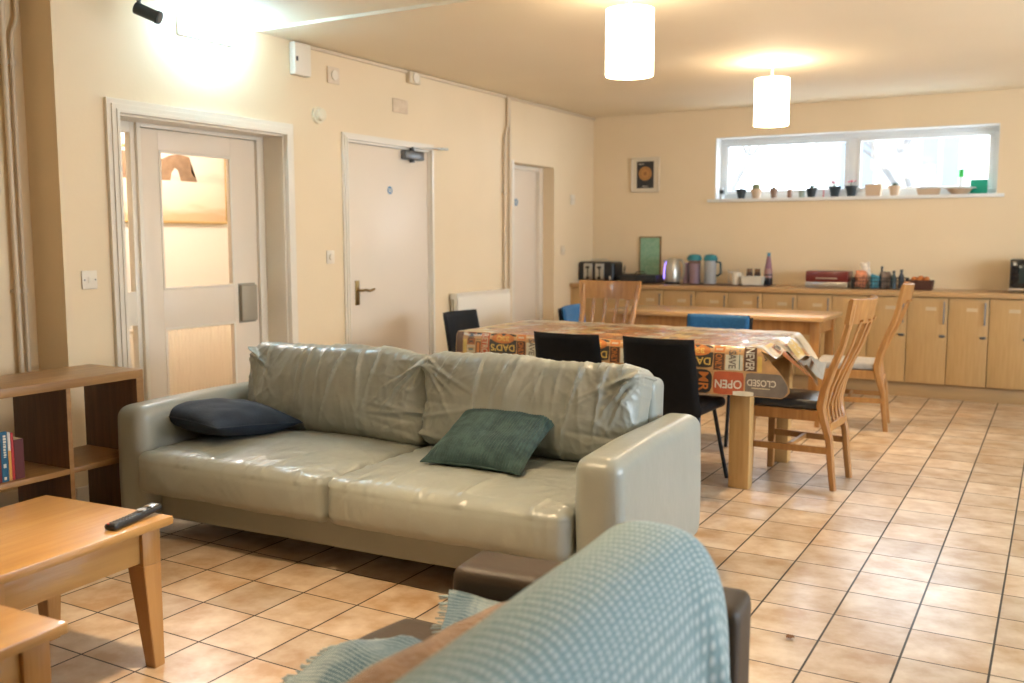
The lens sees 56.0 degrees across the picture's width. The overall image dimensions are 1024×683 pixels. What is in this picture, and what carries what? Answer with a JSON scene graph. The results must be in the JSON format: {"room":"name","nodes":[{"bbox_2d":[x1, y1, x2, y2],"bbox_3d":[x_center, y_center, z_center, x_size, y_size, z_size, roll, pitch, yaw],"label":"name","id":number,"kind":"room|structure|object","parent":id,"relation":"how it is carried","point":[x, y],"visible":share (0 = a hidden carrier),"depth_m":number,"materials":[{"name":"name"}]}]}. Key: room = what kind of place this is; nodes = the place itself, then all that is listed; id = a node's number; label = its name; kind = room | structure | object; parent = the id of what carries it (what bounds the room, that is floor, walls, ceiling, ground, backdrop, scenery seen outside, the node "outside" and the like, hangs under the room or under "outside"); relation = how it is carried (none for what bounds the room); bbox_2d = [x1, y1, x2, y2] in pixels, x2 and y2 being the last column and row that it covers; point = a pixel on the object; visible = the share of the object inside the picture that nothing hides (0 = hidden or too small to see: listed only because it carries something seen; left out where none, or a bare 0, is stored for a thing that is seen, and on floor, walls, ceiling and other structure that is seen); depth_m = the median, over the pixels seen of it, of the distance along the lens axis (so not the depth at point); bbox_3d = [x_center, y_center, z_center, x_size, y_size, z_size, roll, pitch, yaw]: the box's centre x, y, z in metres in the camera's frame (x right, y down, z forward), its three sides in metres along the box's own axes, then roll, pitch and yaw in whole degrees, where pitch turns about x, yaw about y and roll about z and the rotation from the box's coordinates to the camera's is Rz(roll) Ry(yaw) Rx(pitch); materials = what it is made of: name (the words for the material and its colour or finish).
{"room":"communal lounge","nodes":[
{"label":"communal lounge","id":0,"kind":"room"},
{"bbox_2d":[121,132,228,329],"bbox_3d":[-1.735,-0.700,7.625,1.420,2.500,6.200,3,7,29],"label":"wall","id":1,"kind":"structure","parent":0,"point":[195,254],"depth_m":7.48,"materials":[{"name":"white paint"}]},
{"bbox_2d":[121,143,226,223],"bbox_3d":[-2.548,-1.173,7.266,0.025,0.560,1.065,3,7,29],"label":"framed picture","id":2,"kind":"object","parent":1,"relation":"attached to","point":[193,187],"visible":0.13,"depth_m":7.42},
{"bbox_2d":[130,324,232,395],"bbox_3d":[-2.599,0.242,7.249,0.070,0.710,1.632,3,7,29],"label":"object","id":3,"kind":"object","parent":1,"relation":"attached to","point":[200,358],"visible":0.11,"depth_m":7.48,"materials":[{"name":"beige metal"}]},
{"bbox_2d":[0,0,593,492],"bbox_3d":[-2.449,-0.472,4.899,0.480,2.633,12.540,3,7,29],"label":"wall","id":4,"kind":"structure","parent":0,"point":[70,55],"depth_m":5.75,"materials":[{"name":"paint"}]},
{"bbox_2d":[0,0,30,372],"bbox_3d":[-2.464,-0.527,4.818,0.047,2.560,0.105,3,7,29],"label":"pipes","id":5,"kind":"object","parent":4,"relation":"attached to","point":[4,61],"visible":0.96,"depth_m":4.77,"materials":[{"name":"beige"}]},
{"bbox_2d":[0,485,88,507],"bbox_3d":[-2.482,0.821,4.717,0.256,0.100,11.950,3,7,29],"label":"baseboard","id":6,"kind":"structure","parent":4,"relation":"attached to","point":[82,493],"depth_m":4.88,"materials":[{"name":"beige paint"}]},
{"bbox_2d":[81,270,97,288],"bbox_3d":[-2.160,-0.315,4.925,0.013,0.095,0.090,3,7,29],"label":"light switch","id":7,"kind":"object","parent":4,"relation":"attached to","point":[89,278],"visible":1,"depth_m":4.92,"materials":[{"name":"beige plastic"}]},
{"bbox_2d":[120,120,268,400],"bbox_3d":[-1.925,-0.251,5.758,0.090,2.008,1.226,3,7,29],"label":"door","id":8,"kind":"structure","parent":4,"relation":"in","point":[155,308],"depth_m":5.70,"materials":[{"name":"beige paint"}]},
{"bbox_2d":[103,97,298,367],"bbox_3d":[-1.740,-0.281,5.649,0.036,2.090,1.390,3,7,29],"label":"trim","id":9,"kind":"structure","parent":4,"relation":"attached to","point":[113,107],"depth_m":5.10,"materials":[{"name":"beige paint"}]},
{"bbox_2d":[120,113,288,342],"bbox_3d":[-1.867,-0.254,5.724,0.264,2.021,1.252,3,7,29],"label":"trim","id":10,"kind":"structure","parent":4,"relation":"attached to","point":[273,144],"depth_m":6.17,"materials":[{"name":"beige paint"}]},
{"bbox_2d":[176,10,242,46],"bbox_3d":[-1.711,-1.781,5.476,0.100,0.130,0.410,3,7,29],"label":"light","id":11,"kind":"object","parent":4,"relation":"attached to","point":[193,24],"visible":1,"depth_m":5.41,"materials":[{"name":"white"}]},
{"bbox_2d":[289,41,310,77],"bbox_3d":[-1.353,-1.802,6.157,0.051,0.205,0.155,3,7,29],"label":"sensor box","id":12,"kind":"object","parent":4,"relation":"attached to","point":[300,53],"visible":1,"depth_m":6.12,"materials":[{"name":"beige plastic"}]},
{"bbox_2d":[311,107,326,123],"bbox_3d":[-1.262,-1.492,6.344,0.058,0.110,0.110,3,7,29],"label":"smoke detector","id":13,"kind":"object","parent":4,"relation":"attached to","point":[319,115],"visible":1,"depth_m":6.32,"materials":[{"name":"beige plastic"}]},
{"bbox_2d":[327,66,339,84],"bbox_3d":[-1.196,-1.787,6.465,0.024,0.110,0.120,3,7,29],"label":"plate","id":14,"kind":"object","parent":4,"relation":"attached to","point":[332,72],"visible":1,"depth_m":6.45,"materials":[{"name":"beige plastic"}]},
{"bbox_2d":[341,132,435,354],"bbox_3d":[-0.883,-0.444,7.157,0.028,2.090,1.105,3,7,29],"label":"trim","id":15,"kind":"structure","parent":4,"relation":"attached to","point":[345,136],"depth_m":6.72,"materials":[{"name":"beige paint"}]},
{"bbox_2d":[348,140,430,354],"bbox_3d":[-0.920,-0.424,7.181,0.181,2.045,1.015,3,7,29],"label":"door","id":16,"kind":"structure","parent":4,"relation":"in","point":[389,194],"depth_m":7.13,"materials":[{"name":"paint"}]},
{"bbox_2d":[401,147,448,162],"bbox_3d":[-0.632,-1.435,7.395,0.135,0.140,0.570,3,7,29],"label":"door closer","id":17,"kind":"object","parent":16,"relation":"attached to","point":[411,155],"depth_m":7.26,"materials":[{"name":"grey metal"}]},
{"bbox_2d":[392,98,407,113],"bbox_3d":[-0.828,-1.744,7.138,0.006,0.100,0.190,3,7,29],"label":"plate","id":18,"kind":"object","parent":4,"relation":"attached to","point":[398,105],"visible":1,"depth_m":7.13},
{"bbox_2d":[406,71,420,84],"bbox_3d":[-0.737,-1.978,7.228,0.052,0.085,0.140,3,7,29],"label":"junction box","id":19,"kind":"object","parent":4,"relation":"attached to","point":[414,78],"visible":1,"depth_m":7.19,"materials":[{"name":"beige plastic"}]},
{"bbox_2d":[310,46,595,322],"bbox_3d":[-0.224,-0.874,8.270,0.036,2.506,4.440,3,7,29],"label":"cable conduit","id":20,"kind":"object","parent":4,"relation":"attached to","point":[508,99],"visible":0.7,"depth_m":8.50,"materials":[{"name":"beige plastic"}]},
{"bbox_2d":[450,289,509,326],"bbox_3d":[-0.257,0.028,8.236,0.070,0.920,0.972,3,7,29],"label":"radiator","id":21,"kind":"object","parent":4,"relation":"attached to","point":[492,307],"visible":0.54,"depth_m":8.22,"materials":[{"name":"white metal"}]},
{"bbox_2d":[450,289,509,294],"bbox_3d":[-0.259,-0.424,8.188,0.066,0.012,0.872,3,7,29],"label":"grille","id":22,"kind":"object","parent":21,"relation":"attached to","point":[495,291],"depth_m":8.25,"materials":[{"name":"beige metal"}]},
{"bbox_2d":[511,160,514,321],"bbox_3d":[0.001,-0.603,8.746,0.028,2.065,0.045,3,7,29],"label":"trim","id":23,"kind":"structure","parent":4,"relation":"attached to","point":[512,161],"depth_m":8.70,"materials":[{"name":"beige paint"}]},
{"bbox_2d":[515,165,542,321],"bbox_3d":[0.064,-0.641,9.187,0.100,2.045,0.806,3,7,29],"label":"door","id":24,"kind":"structure","parent":4,"relation":"in","point":[528,180],"depth_m":9.30,"materials":[{"name":"paint"}]},
{"bbox_2d":[22,388,1023,682],"bbox_3d":[0.748,1.075,3.270,8.000,0.100,12.990,3,7,29],"label":"floor","id":25,"kind":"structure","parent":0,"point":[911,570],"depth_m":3.87,"materials":[{"name":"tile"}]},
{"bbox_2d":[0,605,67,682],"bbox_3d":[-1.334,0.909,2.231,0.400,0.457,0.420,3,7,26],"label":"side table","id":26,"kind":"object","parent":25,"relation":"on","point":[25,637],"visible":1,"depth_m":2.26,"materials":[{"name":"brown wood"}]},
{"bbox_2d":[0,364,143,506],"bbox_3d":[-2.329,0.567,4.070,0.390,0.745,1.580,3,7,29],"label":"shelf unit","id":27,"kind":"object","parent":25,"relation":"on","point":[42,398],"visible":0.55,"depth_m":4.43,"materials":[{"name":"brown wood"}]},
{"bbox_2d":[0,431,8,482],"bbox_3d":[-2.205,0.483,4.098,0.151,0.216,0.030,3,7,29],"label":"book","id":28,"kind":"object","parent":27,"relation":"on","point":[3,436],"visible":1,"depth_m":4.06,"materials":[{"name":"blue paper"}]},
{"bbox_2d":[6,431,12,480],"bbox_3d":[-2.194,0.484,4.118,0.151,0.210,0.014,3,7,29],"label":"book","id":29,"kind":"object","parent":27,"relation":"on","point":[7,433],"visible":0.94,"depth_m":4.08,"materials":[{"name":"beige paper"}]},
{"bbox_2d":[10,432,14,479],"bbox_3d":[-2.187,0.485,4.131,0.150,0.206,0.012,3,7,29],"label":"book","id":30,"kind":"object","parent":27,"relation":"on","point":[11,433],"visible":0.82,"depth_m":4.09,"materials":[{"name":"red paper"}]},
{"bbox_2d":[13,437,24,479],"bbox_3d":[-2.182,0.498,4.162,0.170,0.172,0.044,3,7,29],"label":"book","id":31,"kind":"object","parent":27,"relation":"on","point":[17,442],"visible":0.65,"depth_m":4.12,"materials":[{"name":"red paper"}]},
{"bbox_2d":[0,495,172,667],"bbox_3d":[-1.493,0.818,2.926,0.585,0.488,0.680,3,7,25],"label":"coffee table","id":32,"kind":"object","parent":25,"relation":"on","point":[51,547],"visible":0.94,"depth_m":2.94,"materials":[{"name":"brown wood"}]},
{"bbox_2d":[104,503,161,530],"bbox_3d":[-1.182,0.546,3.011,0.046,0.032,0.215,2,7,19],"label":"remote control","id":33,"kind":"object","parent":32,"relation":"on","point":[151,508],"visible":1,"depth_m":3.00,"materials":[{"name":"black plastic"}]},
{"bbox_2d":[118,342,700,567],"bbox_3d":[-0.511,0.483,4.306,2.492,0.858,1.128,3,7,27],"label":"sofa","id":34,"kind":"object","parent":25,"relation":"on","point":[351,475],"visible":0.93,"depth_m":4.06,"materials":[{"name":"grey leather"}]},
{"bbox_2d":[169,398,302,435],"bbox_3d":[-1.361,0.357,4.622,0.505,0.177,0.524,4,8,35],"label":"cushion","id":35,"kind":"object","parent":34,"relation":"on","point":[213,416],"visible":0.95,"depth_m":4.47,"materials":[{"name":"fabric"}]},
{"bbox_2d":[138,429,420,522],"bbox_3d":[-1.054,0.569,4.415,1.068,0.235,0.802,3,7,27],"label":"seat cushion","id":36,"kind":"object","parent":34,"relation":"on","point":[285,472],"depth_m":4.17,"materials":[{"name":"grey leather"}]},
{"bbox_2d":[247,342,432,445],"bbox_3d":[-0.840,0.244,4.764,1.094,0.481,0.368,3,7,27],"label":"cushion","id":37,"kind":"object","parent":34,"relation":"on","point":[377,394],"depth_m":4.58,"materials":[{"name":"grey leather"}]},
{"bbox_2d":[328,446,578,561],"bbox_3d":[-0.109,0.620,3.930,1.060,0.233,0.805,3,7,27],"label":"seat cushion","id":38,"kind":"object","parent":34,"relation":"on","point":[533,513],"depth_m":3.63,"materials":[{"name":"grey leather"}]},
{"bbox_2d":[420,408,553,474],"bbox_3d":[-0.085,0.406,4.026,0.457,0.194,0.406,3,7,25],"label":"cushion","id":39,"kind":"object","parent":34,"relation":"on","point":[498,440],"visible":0.99,"depth_m":3.94,"materials":[{"name":"green fabric"}]},
{"bbox_2d":[418,351,656,461],"bbox_3d":[0.083,0.294,4.288,1.068,0.477,0.364,3,7,27],"label":"cushion","id":40,"kind":"object","parent":34,"relation":"on","point":[589,405],"depth_m":4.12,"materials":[{"name":"grey leather"}]},
{"bbox_2d":[443,309,479,351],"bbox_3d":[-0.159,0.217,6.849,0.604,0.849,0.472,4,7,33],"label":"chair","id":41,"kind":"object","parent":25,"relation":"on","point":[454,321],"visible":0.17,"depth_m":6.92,"materials":[{"name":"black metal"}]},
{"bbox_2d":[283,551,750,682],"bbox_3d":[-0.363,0.851,1.490,0.952,0.729,2.327,3,7,29],"label":"armchair","id":42,"kind":"object","parent":25,"relation":"on","point":[489,575],"visible":0.23,"depth_m":2.36,"materials":[{"name":"brown leather"}]},
{"bbox_2d":[283,618,441,681],"bbox_3d":[-0.241,0.822,1.962,0.606,0.178,0.916,3,7,29],"label":"seat cushion","id":43,"kind":"object","parent":42,"relation":"on","point":[419,629],"depth_m":2.35,"materials":[{"name":"brown leather"}]},
{"bbox_2d":[281,590,501,682],"bbox_3d":[-0.382,0.722,1.685,0.608,0.109,1.504,3,7,29],"label":"throw","id":44,"kind":"object","parent":42,"relation":"on","point":[340,663],"visible":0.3,"depth_m":2.11,"materials":[{"name":"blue fabric"}]},
{"bbox_2d":[346,601,506,682],"bbox_3d":[-0.085,0.644,1.772,0.188,0.308,0.864,3,7,29],"label":"cushion","id":45,"kind":"object","parent":42,"relation":"on","point":[391,669],"visible":0.21,"depth_m":1.58,"materials":[{"name":"brown fabric"}]},
{"bbox_2d":[394,521,730,682],"bbox_3d":[-0.156,0.790,1.230,0.338,0.711,2.128,4,7,30],"label":"throw","id":46,"kind":"object","parent":42,"relation":"on","point":[643,601],"visible":1,"depth_m":1.60,"materials":[{"name":"blue fabric"}]},
{"bbox_2d":[534,331,601,362],"bbox_3d":[0.430,0.350,5.604,0.472,0.849,0.604,4,7,30],"label":"chair","id":47,"kind":"object","parent":25,"relation":"on","point":[553,346],"visible":0.15,"depth_m":5.30,"materials":[{"name":"black metal"}]},
{"bbox_2d":[558,304,585,321],"bbox_3d":[0.685,0.129,7.716,0.559,0.832,0.480,3,7,25],"label":"chair","id":48,"kind":"object","parent":25,"relation":"on","point":[569,312],"visible":0.24,"depth_m":7.72,"materials":[{"name":"blue plastic"}]},
{"bbox_2d":[579,280,641,323],"bbox_3d":[0.614,0.088,7.061,0.500,1.054,0.638,3,7,29],"label":"wooden chair","id":49,"kind":"object","parent":25,"relation":"on","point":[593,289],"visible":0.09,"depth_m":7.26,"materials":[{"name":"brown wood"}]},
{"bbox_2d":[603,298,632,322],"bbox_3d":[1.165,-0.179,9.776,0.313,0.738,0.554,3,7,29],"label":"base cabinet","id":50,"kind":"object","parent":25,"relation":"on","point":[611,301],"visible":0.02,"depth_m":9.58,"materials":[{"name":"brown wood"}]},
{"bbox_2d":[571,287,602,321],"bbox_3d":[0.757,-0.175,9.743,0.358,0.738,0.015,3,7,29],"label":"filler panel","id":51,"kind":"object","parent":50,"relation":"attached to","point":[575,299],"visible":0.14,"depth_m":9.71,"materials":[{"name":"brown wood"}]},
{"bbox_2d":[570,282,1023,298],"bbox_3d":[2.803,-0.473,8.820,4.780,0.041,0.566,3,7,29],"label":"countertop","id":52,"kind":"structure","parent":50,"relation":"on","point":[956,293],"depth_m":8.49,"materials":[{"name":"laminate"}]},
{"bbox_2d":[578,259,624,280],"bbox_3d":[0.936,-0.733,9.922,0.444,0.236,0.332,3,7,29],"label":"toaster","id":53,"kind":"object","parent":52,"relation":"on","point":[588,270],"visible":0.88,"depth_m":9.81,"materials":[{"name":"black plastic"}]},
{"bbox_2d":[663,258,684,283],"bbox_3d":[1.600,-0.699,9.537,0.180,0.255,0.171,-2,6,-14],"label":"kettle","id":54,"kind":"object","parent":52,"relation":"on","point":[671,273],"visible":1,"depth_m":9.48,"materials":[{"name":"silver metal"}]},
{"bbox_2d":[678,283,774,286],"bbox_3d":[2.069,-0.549,9.285,0.860,0.010,0.320,3,7,29],"label":"serving tray","id":55,"kind":"object","parent":52,"relation":"on","point":[716,284],"visible":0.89,"depth_m":9.20,"materials":[{"name":"brown"}]},
{"bbox_2d":[687,254,701,283],"bbox_3d":[1.787,-0.707,9.430,0.148,0.295,0.148,3,7,29],"label":"water jug","id":56,"kind":"object","parent":55,"relation":"on","point":[694,269],"visible":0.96,"depth_m":9.38,"materials":[{"name":"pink plastic"}]},
{"bbox_2d":[703,254,721,283],"bbox_3d":[1.941,-0.699,9.351,0.170,0.295,0.140,0,6,1],"label":"water jug","id":57,"kind":"object","parent":55,"relation":"on","point":[710,260],"visible":0.91,"depth_m":9.30,"materials":[{"name":"grey plastic"}]},
{"bbox_2d":[740,276,764,284],"bbox_3d":[2.263,-0.572,9.056,0.216,0.082,0.106,3,7,29],"label":"tub","id":58,"kind":"object","parent":55,"relation":"on","point":[745,280],"visible":1,"depth_m":9.02,"materials":[{"name":"beige plastic"}]},
{"bbox_2d":[764,253,772,284],"bbox_3d":[2.411,-0.683,9.052,0.081,0.304,0.081,3,7,29],"label":"bottle","id":59,"kind":"object","parent":55,"relation":"on","point":[768,271],"visible":1,"depth_m":9.03,"materials":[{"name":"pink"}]},
{"bbox_2d":[805,270,852,287],"bbox_3d":[2.891,-0.570,8.784,0.372,0.151,0.271,3,7,29],"label":"bin","id":60,"kind":"object","parent":52,"relation":"on","point":[814,278],"visible":0.89,"depth_m":8.69,"materials":[{"name":"red metal"}]},
{"bbox_2d":[851,277,908,289],"bbox_3d":[3.276,-0.521,8.575,0.455,0.101,0.226,3,7,29],"label":"wire basket","id":61,"kind":"object","parent":52,"relation":"on","point":[853,279],"visible":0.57,"depth_m":8.52,"materials":[{"name":"black metal"}]},
{"bbox_2d":[854,270,867,287],"bbox_3d":[3.127,-0.558,8.621,0.113,0.164,0.067,3,7,29],"label":"packet","id":62,"kind":"object","parent":61,"relation":"in","point":[859,282],"visible":0.98,"depth_m":8.60,"materials":[{"name":"orange plastic"}]},
{"bbox_2d":[880,271,891,288],"bbox_3d":[3.331,-0.545,8.566,0.101,0.160,0.066,3,7,29],"label":"packet","id":63,"kind":"object","parent":61,"relation":"in","point":[884,274],"visible":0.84,"depth_m":8.55,"materials":[{"name":"plastic"}]},
{"bbox_2d":[907,280,933,289],"bbox_3d":[3.566,-0.493,8.408,0.209,0.085,0.148,3,7,29],"label":"fruit basket","id":64,"kind":"object","parent":52,"relation":"on","point":[919,284],"visible":0.74,"depth_m":8.34,"materials":[{"name":"brown wicker"}]},
{"bbox_2d":[1009,259,1023,291],"bbox_3d":[4.381,-0.546,7.953,0.470,0.265,0.360,3,7,29],"label":"microwave","id":65,"kind":"object","parent":52,"relation":"on","point":[1016,280],"visible":1,"depth_m":7.89,"materials":[{"name":"black plastic"}]},
{"bbox_2d":[638,289,663,304],"bbox_3d":[1.442,-0.162,9.620,0.318,0.738,0.554,3,7,29],"label":"base cabinet","id":66,"kind":"object","parent":25,"relation":"on","point":[647,296],"visible":0.2,"depth_m":9.36,"materials":[{"name":"brown wood"}]},
{"bbox_2d":[623,336,727,477],"bbox_3d":[0.903,0.379,5.337,0.472,0.849,0.604,4,7,31],"label":"chair","id":67,"kind":"object","parent":25,"relation":"on","point":[673,361],"visible":0.59,"depth_m":5.06,"materials":[{"name":"black metal"}]},
{"bbox_2d":[663,290,695,305],"bbox_3d":[1.720,-0.146,9.463,0.318,0.738,0.554,3,7,29],"label":"base cabinet","id":68,"kind":"object","parent":25,"relation":"on","point":[671,297],"visible":0.27,"depth_m":9.22,"materials":[{"name":"brown wood"}]},
{"bbox_2d":[663,314,752,446],"bbox_3d":[1.347,0.245,6.635,0.480,0.832,0.559,3,7,29],"label":"chair","id":69,"kind":"object","parent":25,"relation":"on","point":[693,320],"visible":0.19,"depth_m":6.75,"materials":[{"name":"plastic"}]},
{"bbox_2d":[695,291,728,307],"bbox_3d":[1.998,-0.129,9.305,0.318,0.738,0.554,3,7,29],"label":"base cabinet","id":70,"kind":"object","parent":25,"relation":"on","point":[703,298],"visible":0.27,"depth_m":9.06,"materials":[{"name":"brown wood"}]},
{"bbox_2d":[607,304,842,409],"bbox_3d":[1.770,0.118,8.129,1.805,0.760,0.720,3,7,29],"label":"wooden table","id":71,"kind":"object","parent":25,"relation":"on","point":[812,323],"visible":0.57,"depth_m":7.88,"materials":[{"name":"brown wood"}]},
{"bbox_2d":[728,291,762,308],"bbox_3d":[2.275,-0.112,9.149,0.315,0.738,0.554,3,7,29],"label":"base cabinet","id":72,"kind":"object","parent":25,"relation":"on","point":[753,300],"visible":0.26,"depth_m":8.91,"materials":[{"name":"brown wood"}]},
{"bbox_2d":[728,352,792,488],"bbox_3d":[0.721,0.334,6.015,1.850,0.785,0.910,3,7,29],"label":"dining table","id":73,"kind":"object","parent":25,"relation":"on","point":[741,420],"visible":0.21,"depth_m":5.27,"materials":[{"name":"brown wood"}]},
{"bbox_2d":[456,320,826,398],"bbox_3d":[0.804,0.107,5.915,2.120,0.344,1.020,3,7,29],"label":"tablecloth","id":74,"kind":"object","parent":73,"relation":"on","point":[728,361],"visible":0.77,"depth_m":5.55,"materials":[{"name":"fabric"}]},
{"bbox_2d":[762,292,797,373],"bbox_3d":[2.550,-0.096,8.993,0.314,0.738,0.554,3,7,29],"label":"base cabinet","id":75,"kind":"object","parent":25,"relation":"on","point":[783,301],"visible":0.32,"depth_m":8.75,"materials":[{"name":"brown wood"}]},
{"bbox_2d":[795,293,832,374],"bbox_3d":[2.820,-0.080,8.841,0.303,0.738,0.554,3,7,29],"label":"base cabinet","id":76,"kind":"object","parent":25,"relation":"on","point":[811,302],"visible":0.34,"depth_m":8.61,"materials":[{"name":"brown wood"}]},
{"bbox_2d":[752,294,877,491],"bbox_3d":[1.695,0.265,5.417,0.638,1.054,0.500,4,7,32],"label":"wooden chair","id":77,"kind":"object","parent":25,"relation":"on","point":[822,405],"visible":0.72,"depth_m":5.29,"materials":[{"name":"brown wood"}]},
{"bbox_2d":[832,294,868,378],"bbox_3d":[3.084,-0.064,8.692,0.300,0.738,0.554,3,7,29],"label":"base cabinet","id":78,"kind":"object","parent":25,"relation":"on","point":[840,302],"visible":0.31,"depth_m":8.49,"materials":[{"name":"brown wood"}]},
{"bbox_2d":[814,281,914,431],"bbox_3d":[2.562,0.093,7.003,0.638,1.054,0.500,3,7,23],"label":"wooden chair","id":79,"kind":"object","parent":25,"relation":"on","point":[863,367],"visible":0.71,"depth_m":6.82,"materials":[{"name":"brown wood"}]},
{"bbox_2d":[865,295,907,381],"bbox_3d":[3.355,-0.048,8.539,0.320,0.738,0.554,3,7,29],"label":"base cabinet","id":80,"kind":"object","parent":25,"relation":"on","point":[894,359],"visible":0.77,"depth_m":8.32,"materials":[{"name":"brown wood"}]},
{"bbox_2d":[793,374,1023,404],"bbox_3d":[2.705,0.368,8.742,4.785,0.129,0.018,3,7,29],"label":"plinth","id":81,"kind":"object","parent":25,"relation":"on","point":[909,389],"visible":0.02,"depth_m":8.21,"materials":[{"name":"brown wood"}]},
{"bbox_2d":[905,296,948,384],"bbox_3d":[3.634,-0.031,8.381,0.318,0.738,0.554,3,7,29],"label":"base cabinet","id":82,"kind":"object","parent":25,"relation":"on","point":[927,317],"visible":0.93,"depth_m":8.17,"materials":[{"name":"brown wood"}]},
{"bbox_2d":[945,297,990,386],"bbox_3d":[3.908,-0.014,8.226,0.308,0.738,0.554,3,7,29],"label":"base cabinet","id":83,"kind":"object","parent":25,"relation":"on","point":[968,318],"visible":0.98,"depth_m":8.02,"materials":[{"name":"brown wood"}]},
{"bbox_2d":[986,299,1023,389],"bbox_3d":[4.181,0.002,8.072,0.316,0.738,0.554,3,7,29],"label":"base cabinet","id":84,"kind":"object","parent":25,"relation":"on","point":[1005,356],"visible":0.98,"depth_m":7.87,"materials":[{"name":"brown wood"}]},
{"bbox_2d":[147,0,1023,117],"bbox_3d":[0.745,-1.649,2.976,8.000,0.150,12.990,3,7,29],"label":"ceiling","id":85,"kind":"structure","parent":0,"point":[709,54],"depth_m":6.24,"materials":[{"name":"paint"}]},
{"bbox_2d":[132,0,162,24],"bbox_3d":[-1.831,-1.690,4.833,0.158,0.198,0.080,1,6,6],"label":"spotlight","id":86,"kind":"object","parent":85,"relation":"attached to","point":[139,9],"visible":1,"depth_m":4.80,"materials":[{"name":"grey metal"}]},
{"bbox_2d":[605,0,654,79],"bbox_3d":[0.596,-1.560,4.870,0.245,0.424,0.244,3,7,29],"label":"pendant lamp","id":87,"kind":"object","parent":85,"relation":"hanging from","point":[629,50],"visible":1,"depth_m":4.77,"materials":[{"name":"beige plastic"}]},
{"bbox_2d":[753,61,789,126],"bbox_3d":[1.859,-1.771,6.890,0.245,0.441,0.244,3,7,29],"label":"pendant lamp","id":88,"kind":"object","parent":85,"relation":"hanging from","point":[771,93],"visible":1,"depth_m":6.80,"materials":[{"name":"beige plastic"}]},
{"bbox_2d":[593,89,1023,290],"bbox_3d":[3.893,-0.871,8.631,8.000,2.615,0.250,3,7,29],"label":"wall","id":89,"kind":"structure","parent":0,"point":[969,243],"depth_m":9.07,"materials":[{"name":"paint"}]},
{"bbox_2d":[631,157,659,192],"bbox_3d":[1.360,-1.702,9.831,0.310,0.350,0.022,3,7,29],"label":"framed print","id":90,"kind":"object","parent":89,"relation":"attached to","point":[645,171],"visible":1,"depth_m":9.83,"materials":[{"name":"beige paper"}]},
{"bbox_2d":[639,236,660,274],"bbox_3d":[1.418,-0.851,9.892,0.236,0.452,0.018,3,7,29],"label":"cutting board","id":91,"kind":"object","parent":89,"relation":"attached to","point":[649,246],"visible":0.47,"depth_m":9.88,"materials":[{"name":"green"}]},
{"bbox_2d":[707,123,1003,201],"bbox_3d":[3.128,-1.629,8.948,2.620,0.626,0.255,3,7,29],"label":"window","id":92,"kind":"structure","parent":89,"relation":"in","point":[853,140],"depth_m":8.97,"materials":[{"name":"white plastic"}]},
{"bbox_2d":[828,180,840,196],"bbox_3d":[3.004,-1.423,8.963,0.115,0.151,0.115,3,7,29],"label":"plant pot","id":93,"kind":"object","parent":92,"relation":"on","point":[834,190],"visible":1,"depth_m":8.93,"materials":[{"name":"grey plastic"}]},
{"bbox_2d":[865,184,882,195],"bbox_3d":[3.304,-1.383,8.796,0.144,0.106,0.087,3,7,29],"label":"plant pot","id":94,"kind":"object","parent":92,"relation":"on","point":[870,189],"visible":1,"depth_m":8.76,"materials":[{"name":"beige ceramic"}]},
{"bbox_2d":[913,186,943,194],"bbox_3d":[3.708,-1.342,8.569,0.250,0.072,0.110,3,7,29],"label":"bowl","id":95,"kind":"object","parent":92,"relation":"on","point":[926,190],"visible":0.91,"depth_m":8.53,"materials":[{"name":"beige ceramic"}]},
{"bbox_2d":[943,187,976,193],"bbox_3d":[3.925,-1.322,8.447,0.270,0.058,0.270,3,7,29],"label":"shallow bowl","id":96,"kind":"object","parent":92,"relation":"on","point":[953,190],"visible":0.98,"depth_m":8.38,"materials":[{"name":"beige ceramic"}]},
{"bbox_2d":[970,179,987,193],"bbox_3d":[4.079,-1.351,8.411,0.136,0.124,0.026,3,7,29],"label":"card","id":97,"kind":"object","parent":92,"relation":"on","point":[982,185],"visible":0.87,"depth_m":8.40,"materials":[{"name":"green paper"}]},
{"label":"outside","id":98,"kind":"structure","parent":0,"visible":0},
{"bbox_3d":[11.382,-0.689,22.111,26.000,0.050,30.400,3,7,29],"label":"ground","id":99,"kind":"structure","parent":98,"visible":0},
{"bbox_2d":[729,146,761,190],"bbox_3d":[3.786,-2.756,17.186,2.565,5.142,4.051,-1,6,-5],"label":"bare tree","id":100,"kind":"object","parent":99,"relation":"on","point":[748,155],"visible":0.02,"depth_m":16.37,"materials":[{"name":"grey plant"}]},
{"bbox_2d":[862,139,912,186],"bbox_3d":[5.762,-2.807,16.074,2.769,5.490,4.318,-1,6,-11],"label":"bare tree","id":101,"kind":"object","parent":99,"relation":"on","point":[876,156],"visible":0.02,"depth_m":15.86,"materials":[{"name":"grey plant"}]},
{"bbox_2d":[813,135,989,188],"bbox_3d":[10.721,-3.751,19.496,8.500,6.600,5.600,3,7,29],"label":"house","id":102,"kind":"structure","parent":99,"relation":"on","point":[929,161],"depth_m":18.29,"materials":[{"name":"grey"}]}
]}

